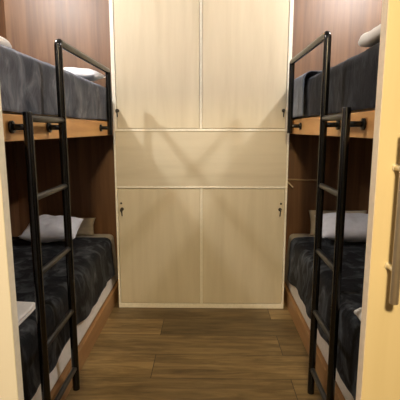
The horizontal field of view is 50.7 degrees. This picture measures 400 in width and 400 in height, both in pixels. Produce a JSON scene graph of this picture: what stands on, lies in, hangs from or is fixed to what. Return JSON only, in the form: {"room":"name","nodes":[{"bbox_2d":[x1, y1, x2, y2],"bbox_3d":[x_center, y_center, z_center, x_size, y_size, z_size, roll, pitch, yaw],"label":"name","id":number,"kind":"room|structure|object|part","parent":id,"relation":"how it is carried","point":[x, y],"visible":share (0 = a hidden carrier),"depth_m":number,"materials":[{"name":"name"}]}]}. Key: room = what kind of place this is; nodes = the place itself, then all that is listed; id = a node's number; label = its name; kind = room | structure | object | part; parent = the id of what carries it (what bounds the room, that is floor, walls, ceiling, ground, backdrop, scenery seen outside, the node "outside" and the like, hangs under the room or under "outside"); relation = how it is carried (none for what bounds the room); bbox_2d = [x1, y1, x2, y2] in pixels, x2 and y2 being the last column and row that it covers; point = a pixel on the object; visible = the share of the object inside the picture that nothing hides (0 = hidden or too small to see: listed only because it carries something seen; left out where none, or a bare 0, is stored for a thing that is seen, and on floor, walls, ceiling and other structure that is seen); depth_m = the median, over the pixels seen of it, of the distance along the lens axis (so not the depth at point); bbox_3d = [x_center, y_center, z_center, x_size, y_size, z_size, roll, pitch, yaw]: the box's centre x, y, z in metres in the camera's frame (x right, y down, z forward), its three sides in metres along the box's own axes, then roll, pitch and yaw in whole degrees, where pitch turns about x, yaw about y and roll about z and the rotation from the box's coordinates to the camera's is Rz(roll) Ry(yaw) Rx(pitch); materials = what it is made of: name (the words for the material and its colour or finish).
{"room":"dormitory","nodes":[
{"label":"dormitory","id":0,"kind":"room"},
{"bbox_2d":[0,0,20,236],"bbox_3d":[-1.526,-0.411,2.144,0.060,2.800,2.390,0,10,1],"label":"wall","id":1,"kind":"structure","parent":0,"point":[9,146],"depth_m":3.31,"materials":[{"name":"brown laminate"}]},
{"bbox_2d":[0,91,23,399],"bbox_3d":[-1.007,0.160,0.973,1.152,2.038,0.030,0,10,1],"label":"door","id":2,"kind":"structure","parent":1,"relation":"in","point":[11,382],"depth_m":0.97,"materials":[{"name":"beige laminate"}]},
{"bbox_2d":[4,0,382,265],"bbox_3d":[0.018,-0.610,3.325,3.105,2.800,0.060,0,10,1],"label":"wall","id":3,"kind":"structure","parent":0,"point":[33,27],"depth_m":3.31,"materials":[{"name":"brown laminate"}]},
{"bbox_2d":[288,179,316,187],"bbox_3d":[0.802,-0.133,3.332,0.285,0.070,0.053,0,10,1],"label":"cable conduit","id":4,"kind":"object","parent":3,"relation":"attached to","point":[288,179],"visible":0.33,"depth_m":3.34,"materials":[{"name":"brown wood"}]},
{"bbox_2d":[65,299,322,399],"bbox_3d":[0.002,1.340,0.352,4.000,0.060,6.650,0,10,1],"label":"floor","id":5,"kind":"structure","parent":0,"point":[138,353],"depth_m":2.54,"materials":[{"name":"brown wood"}]},
{"bbox_2d":[2,39,118,399],"bbox_3d":[-1.043,0.110,2.240,0.898,1.739,2.344,0,10,1],"label":"bunk bed","id":6,"kind":"object","parent":5,"relation":"on","point":[27,127],"visible":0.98,"depth_m":1.88,"materials":[{"name":"black metal"}]},
{"bbox_2d":[2,111,105,120],"bbox_3d":[-1.102,-0.502,2.151,0.763,0.284,2.308,0,10,1],"label":"mattress","id":7,"kind":"object","parent":6,"relation":"on","point":[3,112],"visible":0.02,"depth_m":2.01,"materials":[{"name":"grey fabric"}]},
{"bbox_2d":[0,44,112,120],"bbox_3d":[-1.072,-0.549,2.133,0.788,0.258,2.311,0,10,1],"label":"bedspread","id":8,"kind":"object","parent":7,"relation":"on","point":[27,83],"visible":0.82,"depth_m":1.85,"materials":[{"name":"grey fabric"}]},
{"bbox_2d":[0,36,11,47],"bbox_3d":[-0.957,-0.615,1.572,0.357,0.049,0.370,0,10,1],"label":"folded towel","id":9,"kind":"object","parent":8,"relation":"on","point":[3,41],"visible":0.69,"depth_m":1.70,"materials":[{"name":"white fabric"}]},
{"bbox_2d":[64,67,105,81],"bbox_3d":[-0.929,-0.887,3.012,0.450,0.106,0.340,0,10,1],"label":"pillow","id":10,"kind":"object","parent":8,"relation":"on","point":[91,75],"visible":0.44,"depth_m":2.88,"materials":[{"name":"white fabric"}]},
{"bbox_2d":[18,234,117,399],"bbox_3d":[-1.086,0.653,2.345,0.796,0.390,2.308,0,10,1],"label":"mattress","id":11,"kind":"object","parent":6,"relation":"on","point":[82,327],"visible":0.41,"depth_m":2.51,"materials":[{"name":"white fabric"}]},
{"bbox_2d":[12,237,114,399],"bbox_3d":[-1.068,0.600,2.210,0.801,0.303,2.081,0,10,1],"label":"bedspread","id":12,"kind":"object","parent":11,"relation":"on","point":[92,256],"visible":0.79,"depth_m":2.37,"materials":[{"name":"grey fabric"}]},
{"bbox_2d":[17,301,35,325],"bbox_3d":[-0.914,0.504,1.699,0.362,0.044,0.430,0,10,1],"label":"folded towel","id":13,"kind":"object","parent":12,"relation":"on","point":[24,309],"visible":0.41,"depth_m":1.82,"materials":[{"name":"white fabric"}]},
{"bbox_2d":[19,214,83,242],"bbox_3d":[-1.071,0.207,3.072,0.390,0.180,0.270,0,10,-2],"label":"pillow","id":14,"kind":"object","parent":12,"relation":"on","point":[51,227],"visible":0.68,"depth_m":2.97,"materials":[{"name":"white fabric"}]},
{"bbox_2d":[76,218,94,234],"bbox_3d":[-1.056,0.210,3.362,0.440,0.131,0.093,0,10,1],"label":"pillow","id":15,"kind":"object","parent":11,"relation":"on","point":[86,227],"visible":0.24,"depth_m":3.34,"materials":[{"name":"beige fabric"}]},
{"bbox_3d":[-0.605,-0.590,2.451,0.034,0.428,0.696,0,10,1],"label":"guard rail","id":16,"kind":"part","parent":6,"relation":"part of","materials":[{"name":"black metal"}]},
{"bbox_2d":[109,0,293,308],"bbox_3d":[0.009,-0.468,3.141,1.256,2.580,0.343,0,10,1],"label":"wardrobe","id":17,"kind":"object","parent":5,"relation":"on","point":[200,88],"visible":0.98,"depth_m":3.03,"materials":[{"name":"beige wood"}]},
{"bbox_3d":[-0.297,-1.099,2.921,0.586,1.192,0.018,0,10,1],"label":"door","id":18,"kind":"part","parent":17,"relation":"part of","materials":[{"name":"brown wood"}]},
{"bbox_3d":[-0.301,0.351,3.165,0.602,0.881,0.018,0,10,1],"label":"door","id":19,"kind":"part","parent":17,"relation":"part of","materials":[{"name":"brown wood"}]},
{"bbox_3d":[0.007,-0.296,3.050,1.230,0.396,0.018,0,10,1],"label":"panel","id":20,"kind":"part","parent":17,"relation":"part of","materials":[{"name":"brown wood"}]},
{"bbox_3d":[0.319,0.353,3.154,0.596,0.881,0.018,0,10,1],"label":"door","id":21,"kind":"part","parent":17,"relation":"part of","materials":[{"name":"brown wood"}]},
{"bbox_3d":[0.311,-1.097,2.910,0.588,1.192,0.018,0,10,1],"label":"door","id":22,"kind":"part","parent":17,"relation":"part of","materials":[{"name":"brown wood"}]},
{"bbox_2d":[284,31,374,399],"bbox_3d":[1.023,0.092,2.200,0.924,1.789,2.344,0,10,1],"label":"bunk bed","id":23,"kind":"object","parent":5,"relation":"on","point":[345,125],"visible":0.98,"depth_m":1.95,"materials":[{"name":"black metal"}]},
{"bbox_3d":[0.585,-0.623,2.467,0.034,0.468,0.582,0,10,1],"label":"guard rail","id":24,"kind":"part","parent":23,"relation":"part of","materials":[{"name":"black metal"}]},
{"bbox_2d":[284,234,353,399],"bbox_3d":[1.070,0.654,2.306,0.814,0.400,2.308,0,10,1],"label":"mattress","id":25,"kind":"object","parent":23,"relation":"on","point":[322,344],"visible":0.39,"depth_m":2.66,"materials":[{"name":"white fabric"}]},
{"bbox_2d":[287,237,365,399],"bbox_3d":[1.047,0.607,2.172,0.821,0.327,2.081,0,10,1],"label":"bedspread","id":26,"kind":"object","parent":25,"relation":"on","point":[301,252],"visible":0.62,"depth_m":2.29,"materials":[{"name":"black fabric"}]},
{"bbox_2d":[314,213,367,241],"bbox_3d":[1.104,0.198,3.040,0.508,0.189,0.297,0,10,1],"label":"pillow","id":27,"kind":"object","parent":26,"relation":"on","point":[355,227],"visible":0.51,"depth_m":2.95,"materials":[{"name":"white fabric"}]},
{"bbox_2d":[354,307,361,320],"bbox_3d":[0.840,0.508,1.579,0.379,0.054,0.455,0,10,1],"label":"folded towel","id":28,"kind":"object","parent":26,"relation":"on","point":[358,311],"visible":0.09,"depth_m":1.76,"materials":[{"name":"white fabric"}]},
{"bbox_2d":[309,210,366,234],"bbox_3d":[1.089,0.178,3.316,0.460,0.188,0.115,0,10,1],"label":"pillow","id":29,"kind":"object","parent":25,"relation":"on","point":[312,213],"visible":0.19,"depth_m":3.32,"materials":[{"name":"beige fabric"}]},
{"bbox_2d":[294,108,374,118],"bbox_3d":[1.087,-0.511,2.109,0.781,0.294,2.308,0,10,1],"label":"mattress","id":30,"kind":"object","parent":23,"relation":"on","point":[366,109],"visible":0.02,"depth_m":1.88,"materials":[{"name":"fabric"}]},
{"bbox_2d":[293,42,379,117],"bbox_3d":[1.057,-0.558,2.093,0.805,0.261,2.311,0,10,1],"label":"bedspread","id":31,"kind":"object","parent":30,"relation":"on","point":[353,81],"visible":0.68,"depth_m":1.87,"materials":[{"name":"grey fabric"}]},
{"bbox_2d":[293,70,321,116],"bbox_3d":[0.924,-0.714,2.926,0.561,0.280,0.580,0,10,1],"label":"throw blanket","id":32,"kind":"object","parent":31,"relation":"on","point":[298,102],"visible":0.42,"depth_m":2.76,"materials":[{"name":"grey fabric"}]},
{"bbox_2d":[358,24,380,46],"bbox_3d":[0.835,-0.636,1.566,0.356,0.054,0.430,0,10,1],"label":"pillow","id":33,"kind":"object","parent":31,"relation":"on","point":[368,39],"visible":0.47,"depth_m":1.68,"materials":[{"name":"white fabric"}]},
{"bbox_3d":[-0.024,-1.214,0.724,3.120,0.745,0.090,0,10,1],"label":"trim","id":34,"kind":"structure","parent":0,"visible":0},
{"bbox_2d":[356,0,399,399],"bbox_3d":[0.955,0.169,0.915,1.161,2.038,0.078,0,10,1],"label":"door","id":35,"kind":"structure","parent":34,"relation":"attached to","point":[378,375],"depth_m":0.92,"materials":[{"name":"beige laminate"}]},
{"bbox_3d":[0.415,0.039,0.873,0.019,0.371,0.019,0,10,1],"label":"pull handle","id":36,"kind":"part","parent":35,"relation":"part of","materials":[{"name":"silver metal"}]}
]}

